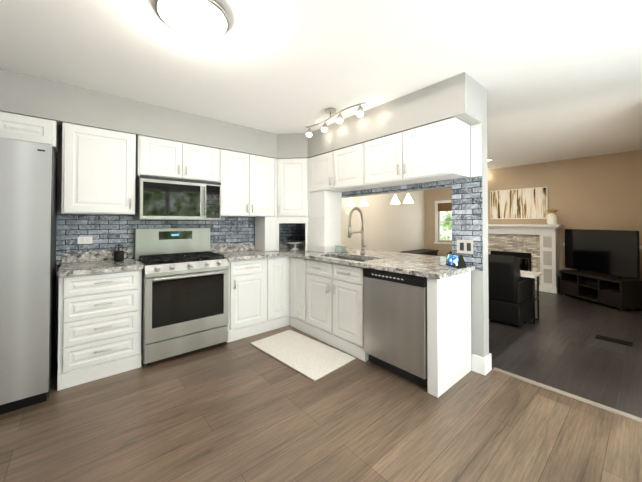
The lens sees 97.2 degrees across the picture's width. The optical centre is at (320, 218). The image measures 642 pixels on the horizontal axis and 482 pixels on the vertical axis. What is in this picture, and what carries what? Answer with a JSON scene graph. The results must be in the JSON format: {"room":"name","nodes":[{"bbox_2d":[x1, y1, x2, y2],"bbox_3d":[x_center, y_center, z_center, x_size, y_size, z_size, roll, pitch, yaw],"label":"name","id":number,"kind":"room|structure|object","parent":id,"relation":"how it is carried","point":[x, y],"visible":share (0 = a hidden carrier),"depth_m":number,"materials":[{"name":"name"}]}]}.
{"room":"kitchen","nodes":[
{"label":"kitchen","id":0,"kind":"room"},
{"bbox_2d":[55,130,225,362],"bbox_3d":[-1.791,0.098,3.256,3.740,2.475,0.120,1,-1,-41],"label":"wall","id":1,"kind":"structure","parent":0,"point":[59,171],"depth_m":2.62,"materials":[{"name":"grey paint"}]},
{"bbox_2d":[0,111,57,152],"bbox_3d":[-2.606,-0.720,2.239,0.755,0.220,0.356,1,-1,-41],"label":"upper cabinet","id":2,"kind":"object","parent":1,"relation":"attached to","point":[26,128],"visible":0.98,"depth_m":2.27,"materials":[{"name":"white wood"}]},
{"bbox_2d":[61,122,135,214],"bbox_3d":[-2.089,-0.433,2.678,0.530,0.780,0.356,1,-1,-41],"label":"upper cabinet","id":3,"kind":"object","parent":1,"relation":"attached to","point":[98,171],"visible":1,"depth_m":2.55,"materials":[{"name":"white wood"}]},
{"bbox_2d":[136,135,218,181],"bbox_3d":[-1.572,-0.618,3.124,0.796,0.398,0.356,1,-1,-41],"label":"upper cabinet","id":4,"kind":"object","parent":1,"relation":"attached to","point":[157,157],"visible":1,"depth_m":2.97,"materials":[{"name":"white wood"}]},
{"bbox_2d":[134,175,220,219],"bbox_3d":[-1.543,-0.201,3.086,0.782,0.424,0.444,1,-1,-41],"label":"microwave","id":5,"kind":"object","parent":4,"relation":"attached to","point":[161,198],"visible":1,"depth_m":2.91,"materials":[{"name":"metal"}]},
{"bbox_2d":[56,214,299,267],"bbox_3d":[-1.393,0.217,3.511,2.800,0.493,0.008,1,-1,-41],"label":"wall tile","id":6,"kind":"structure","parent":1,"relation":"attached to","point":[108,232],"depth_m":2.95,"materials":[{"name":"tile"}]},
{"bbox_2d":[78,236,91,243],"bbox_3d":[-2.284,0.208,2.738,0.110,0.070,0.005,1,-1,-41],"label":"outlet","id":7,"kind":"object","parent":6,"relation":"attached to","point":[84,240],"visible":1,"depth_m":2.74,"materials":[{"name":"white plastic"}]},
{"bbox_2d":[219,149,273,216],"bbox_3d":[-0.986,-0.420,3.625,0.742,0.780,0.356,1,-1,-41],"label":"upper cabinet","id":8,"kind":"object","parent":1,"relation":"attached to","point":[246,181],"visible":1,"depth_m":3.49,"materials":[{"name":"white wood"}]},
{"bbox_2d":[274,158,310,216],"bbox_3d":[-0.368,-0.415,3.970,0.636,0.780,0.636,1,-1,-41],"label":"upper cabinet","id":9,"kind":"object","parent":1,"relation":"attached to","point":[292,192],"visible":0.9,"depth_m":3.76,"materials":[{"name":"white wood"}]},
{"bbox_2d":[0,68,481,158],"bbox_3d":[-0.847,-0.993,2.263,3.620,0.322,2.640,1,-1,-41],"label":"soffit","id":10,"kind":"structure","parent":0,"point":[459,96],"depth_m":2.67,"materials":[{"name":"grey paint"}]},
{"bbox_2d":[0,290,641,481],"bbox_3d":[1.390,1.361,2.923,8.160,0.060,5.340,1,-1,-41],"label":"floor","id":11,"kind":"structure","parent":0,"point":[242,410],"depth_m":1.85,"materials":[{"name":"brown wood"}]},
{"bbox_2d":[0,138,56,414],"bbox_3d":[-2.456,0.389,2.047,0.753,1.857,0.762,1,-1,-41],"label":"refrigerator","id":12,"kind":"object","parent":11,"relation":"on","point":[28,198],"visible":1,"depth_m":1.97,"materials":[{"name":"grey metal"}]},
{"bbox_2d":[57,269,141,390],"bbox_3d":[-1.991,0.888,2.561,0.550,0.875,0.632,1,-1,-41],"label":"base cabinet","id":13,"kind":"object","parent":11,"relation":"on","point":[99,324],"visible":0.96,"depth_m":2.33,"materials":[{"name":"white wood"}]},
{"bbox_2d":[58,249,142,276],"bbox_3d":[-1.993,0.379,2.571,0.557,0.138,0.630,1,-1,-41],"label":"countertop","id":14,"kind":"structure","parent":13,"relation":"on","point":[102,261],"depth_m":2.60,"materials":[{"name":"stone"}]},
{"bbox_2d":[114,245,128,261],"bbox_3d":[-1.943,0.331,2.753,0.120,0.162,0.082,1,-1,-41],"label":"mug","id":15,"kind":"object","parent":14,"relation":"on","point":[118,255],"visible":1,"depth_m":2.72,"materials":[{"name":"black ceramic"}]},
{"bbox_2d":[134,228,228,364],"bbox_3d":[-1.447,0.718,2.953,0.760,1.225,0.703,1,-1,-41],"label":"range","id":16,"kind":"object","parent":11,"relation":"on","point":[184,290],"visible":0.98,"depth_m":2.76,"materials":[{"name":"metal"}]},
{"bbox_2d":[226,256,289,342],"bbox_3d":[-0.896,0.902,3.522,0.796,0.876,0.599,1,-1,-41],"label":"base cabinet","id":17,"kind":"object","parent":11,"relation":"on","point":[258,296],"visible":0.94,"depth_m":3.24,"materials":[{"name":"white wood"}]},
{"bbox_2d":[210,243,289,260],"bbox_3d":[-0.901,0.393,3.506,0.767,0.138,0.632,1,-1,-41],"label":"countertop","id":18,"kind":"structure","parent":17,"relation":"on","point":[239,251],"depth_m":3.56,"materials":[{"name":"stone"}]},
{"bbox_2d":[250,330,355,380],"bbox_3d":[-0.212,1.322,2.840,0.540,0.012,1.000,1,-1,-45],"label":"kitchen rug","id":19,"kind":"object","parent":11,"relation":"on","point":[312,359],"visible":1,"depth_m":2.76,"materials":[{"name":"white fabric"}]},
{"bbox_2d":[290,256,349,334],"bbox_3d":[-0.036,0.903,3.592,0.599,0.876,0.443,1,-1,-41],"label":"base cabinet","id":20,"kind":"object","parent":11,"relation":"on","point":[302,270],"depth_m":3.33,"materials":[{"name":"white wood"}]},
{"bbox_2d":[279,240,474,279],"bbox_3d":[0.440,0.493,3.379,1.105,0.342,2.570,1,-1,-41],"label":"countertop","id":21,"kind":"structure","parent":20,"relation":"on","point":[429,266],"depth_m":2.80,"materials":[{"name":"stone"}]},
{"bbox_2d":[287,242,302,249],"bbox_3d":[-0.365,0.382,4.000,0.236,0.095,0.236,1,-1,-41],"label":"cake stand","id":22,"kind":"object","parent":21,"relation":"on","point":[294,243],"visible":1,"depth_m":3.99,"materials":[{"name":"white ceramic"}]},
{"bbox_2d":[255,191,341,252],"bbox_3d":[-0.318,0.041,3.796,0.778,0.770,0.911,1,-1,-41],"label":"appliance garage","id":23,"kind":"object","parent":21,"relation":"on","point":[322,222],"visible":0.98,"depth_m":3.67,"materials":[{"name":"white wood"}]},
{"bbox_2d":[335,245,345,252],"bbox_3d":[0.251,0.382,3.590,0.100,0.084,0.115,1,-1,-41],"label":"sponge holder","id":24,"kind":"object","parent":21,"relation":"on","point":[339,248],"visible":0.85,"depth_m":3.55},
{"bbox_2d":[348,207,366,254],"bbox_3d":[0.414,0.144,3.199,0.267,0.549,0.088,1,-1,-41],"label":"faucet","id":25,"kind":"object","parent":21,"relation":"on","point":[362,251],"visible":1,"depth_m":3.25,"materials":[{"name":"silver metal"}]},
{"bbox_2d":[446,253,466,267],"bbox_3d":[1.158,0.355,2.425,0.080,0.105,0.170,0,-1,-11],"label":"smart display","id":26,"kind":"object","parent":21,"relation":"on","point":[455,260],"visible":1,"depth_m":2.38,"materials":[{"name":"black plastic"}]},
{"bbox_2d":[310,276,368,361],"bbox_3d":[0.337,1.024,3.154,0.599,0.620,0.855,1,-1,-41],"label":"base cabinet","id":27,"kind":"object","parent":11,"relation":"on","point":[326,302],"depth_m":2.87,"materials":[{"name":"white wood"}]},
{"bbox_2d":[363,268,426,387],"bbox_3d":[0.822,0.890,2.571,0.630,0.870,0.608,1,-1,-41],"label":"dishwasher","id":28,"kind":"object","parent":11,"relation":"on","point":[395,320],"visible":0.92,"depth_m":2.33,"materials":[{"name":"grey metal"}]},
{"bbox_2d":[401,249,438,255],"bbox_3d":[2.362,1.081,6.802,1.140,0.610,0.424,1,-1,-41],"label":"sideboard","id":29,"kind":"object","parent":11,"relation":"on","point":[427,252],"visible":0.12,"depth_m":6.71,"materials":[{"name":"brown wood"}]},
{"bbox_2d":[449,251,532,326],"bbox_3d":[2.331,0.905,3.941,0.796,0.880,0.870,1,-1,-41],"label":"recliner","id":30,"kind":"object","parent":11,"relation":"on","point":[510,294],"visible":0.42,"depth_m":3.54,"materials":[{"name":"black leather"}]},
{"bbox_2d":[488,224,563,293],"bbox_3d":[3.899,0.744,5.796,0.377,1.255,1.600,1,-1,-41],"label":"fireplace","id":31,"kind":"object","parent":11,"relation":"on","point":[533,248],"visible":0.54,"depth_m":5.45,"materials":[{"name":"painted wood"},{"name":"stone"},{"name":"black glass"}]},
{"bbox_2d":[545,210,557,224],"bbox_3d":[4.330,-0.026,5.307,0.190,0.270,0.190,1,-1,-41],"label":"vase","id":32,"kind":"object","parent":31,"relation":"on","point":[551,217],"visible":1,"depth_m":5.25,"materials":[{"name":"white ceramic"}]},
{"bbox_2d":[520,270,541,323],"bbox_3d":[2.698,1.029,3.753,0.400,0.624,0.310,1,-1,-41],"label":"side table","id":33,"kind":"object","parent":11,"relation":"on","point":[531,274],"visible":0.75,"depth_m":3.64,"materials":[{"name":"stone"}]},
{"bbox_2d":[558,276,562,293],"bbox_3d":[4.477,1.214,5.224,0.201,0.300,0.110,1,-1,-41],"label":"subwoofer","id":34,"kind":"object","parent":11,"relation":"on","point":[559,284],"visible":0.17,"depth_m":5.19,"materials":[{"name":"black plastic"}]},
{"bbox_2d":[492,367,641,422],"bbox_3d":[2.217,1.309,1.683,0.050,0.007,2.140,1,-1,-41],"label":"threshold strip","id":35,"kind":"object","parent":11,"relation":"on","point":[615,411],"depth_m":2.09,"materials":[{"name":"beige wood"}]},
{"bbox_2d":[560,270,641,310],"bbox_3d":[4.510,1.135,4.598,0.380,0.440,1.000,0,-1,-3],"label":"tv stand","id":36,"kind":"object","parent":11,"relation":"on","point":[620,294],"visible":1,"depth_m":4.41,"materials":[{"name":"brown wood"}]},
{"bbox_2d":[565,229,639,279],"bbox_3d":[4.510,0.547,4.607,0.220,0.734,1.140,0,-1,-3],"label":"tv","id":37,"kind":"object","parent":36,"relation":"on","point":[613,252],"visible":1,"depth_m":4.49,"materials":[{"name":"black plastic"}]},
{"bbox_2d":[595,335,632,345],"bbox_3d":[3.205,1.330,3.097,0.140,0.006,0.280,1,-1,-41],"label":"floor vent","id":38,"kind":"object","parent":11,"relation":"in","point":[614,340],"visible":1,"depth_m":3.09,"materials":[{"name":"black metal"}]},
{"bbox_2d":[0,0,641,169],"bbox_3d":[1.390,-1.174,2.960,8.160,0.060,5.340,1,-1,-41],"label":"ceiling","id":39,"kind":"structure","parent":0,"point":[558,80],"depth_m":2.06,"materials":[{"name":"white paint"}]},
{"bbox_2d":[155,0,228,39],"bbox_3d":[-0.714,-1.133,1.588,0.380,0.061,0.380,1,-1,-41],"label":"ceiling light","id":40,"kind":"object","parent":39,"relation":"attached to","point":[202,19],"visible":1,"depth_m":1.56,"materials":[{"name":"white glass"}]},
{"bbox_2d":[306,102,365,136],"bbox_3d":[0.114,-1.046,2.944,0.129,0.195,0.902,1,-1,-36],"label":"track light","id":41,"kind":"object","parent":39,"relation":"attached to","point":[359,113],"visible":1,"depth_m":2.92,"materials":[{"name":"silver metal"}]},
{"bbox_2d":[347,197,367,206],"bbox_3d":[0.673,-0.673,5.263,0.170,0.874,0.490,1,-1,-41],"label":"dining pendant light","id":42,"kind":"object","parent":39,"relation":"hanging from","point":[363,203],"depth_m":5.13,"materials":[{"name":"white glass"}]},
{"bbox_2d":[390,193,413,203],"bbox_3d":[1.292,-0.683,4.542,0.170,0.874,0.410,1,-1,-41],"label":"dining pendant light","id":43,"kind":"object","parent":39,"relation":"hanging from","point":[408,199],"depth_m":4.44,"materials":[{"name":"white glass"}]},
{"bbox_2d":[341,190,424,251],"bbox_3d":[1.110,0.139,6.139,4.180,2.475,0.120,1,-1,-41],"label":"wall","id":44,"kind":"structure","parent":0,"point":[388,226],"depth_m":6.39,"materials":[{"name":"beige paint"}]},
{"bbox_2d":[342,86,488,369],"bbox_3d":[0.475,0.102,3.579,0.120,2.475,2.940,1,-1,-41],"label":"wall","id":45,"kind":"structure","parent":0,"point":[479,315],"depth_m":2.46,"materials":[{"name":"grey paint"}]},
{"bbox_2d":[309,142,381,191],"bbox_3d":[0.254,-0.582,3.462,0.356,0.460,0.940,1,-1,-41],"label":"upper cabinet","id":46,"kind":"object","parent":45,"relation":"attached to","point":[341,170],"visible":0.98,"depth_m":3.31,"materials":[{"name":"white wood"}]},
{"bbox_2d":[300,176,482,270],"bbox_3d":[0.572,0.057,3.460,0.128,0.813,2.632,1,-1,-41],"label":"wall tile","id":47,"kind":"structure","parent":45,"relation":"attached to","point":[467,207],"depth_m":2.53,"materials":[{"name":"tile"}]},
{"bbox_2d":[457,240,472,253],"bbox_3d":[1.283,0.250,2.525,0.005,0.120,0.140,1,-1,-41],"label":"switch plate","id":48,"kind":"object","parent":47,"relation":"attached to","point":[465,246],"visible":1,"depth_m":2.52,"materials":[{"name":"grey plastic"}]},
{"bbox_2d":[365,117,481,186],"bbox_3d":[0.905,-0.593,2.711,0.366,0.460,1.042,1,-1,-41],"label":"upper cabinet","id":49,"kind":"object","parent":45,"relation":"attached to","point":[437,151],"visible":0.98,"depth_m":2.49,"materials":[{"name":"white wood"}]},
{"bbox_2d":[472,353,491,374],"bbox_3d":[0.479,1.270,3.556,0.150,0.140,2.955,1,-1,-41],"label":"baseboard","id":50,"kind":"structure","parent":45,"relation":"attached to","point":[482,365],"depth_m":2.43,"materials":[{"name":"white wood"}]},
{"bbox_2d":[425,150,641,279],"bbox_3d":[3.999,0.138,6.075,0.120,2.475,3.980,1,-1,-41],"label":"wall","id":51,"kind":"structure","parent":0,"point":[600,192],"depth_m":5.17,"materials":[{"name":"beige paint"}]},
{"bbox_2d":[434,200,451,244],"bbox_3d":[3.171,0.084,6.960,0.085,1.090,0.780,1,-1,-41],"label":"dining room window","id":52,"kind":"structure","parent":51,"relation":"in","point":[443,205],"depth_m":7.16,"materials":[{"name":"white wood"}]},
{"bbox_2d":[490,187,547,218],"bbox_3d":[4.075,-0.307,5.870,0.032,0.620,1.000,1,-1,-41],"label":"picture","id":53,"kind":"object","parent":51,"relation":"attached to","point":[527,203],"visible":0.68,"depth_m":5.82,"materials":[{"name":"white"}]},
{"label":"outside","id":54,"kind":"structure","parent":0,"visible":0},
{"bbox_2d":[440,211,451,239],"bbox_3d":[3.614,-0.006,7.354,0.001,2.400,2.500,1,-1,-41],"label":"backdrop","id":55,"kind":"structure","parent":54,"point":[445,230],"depth_m":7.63,"materials":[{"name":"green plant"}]}
]}

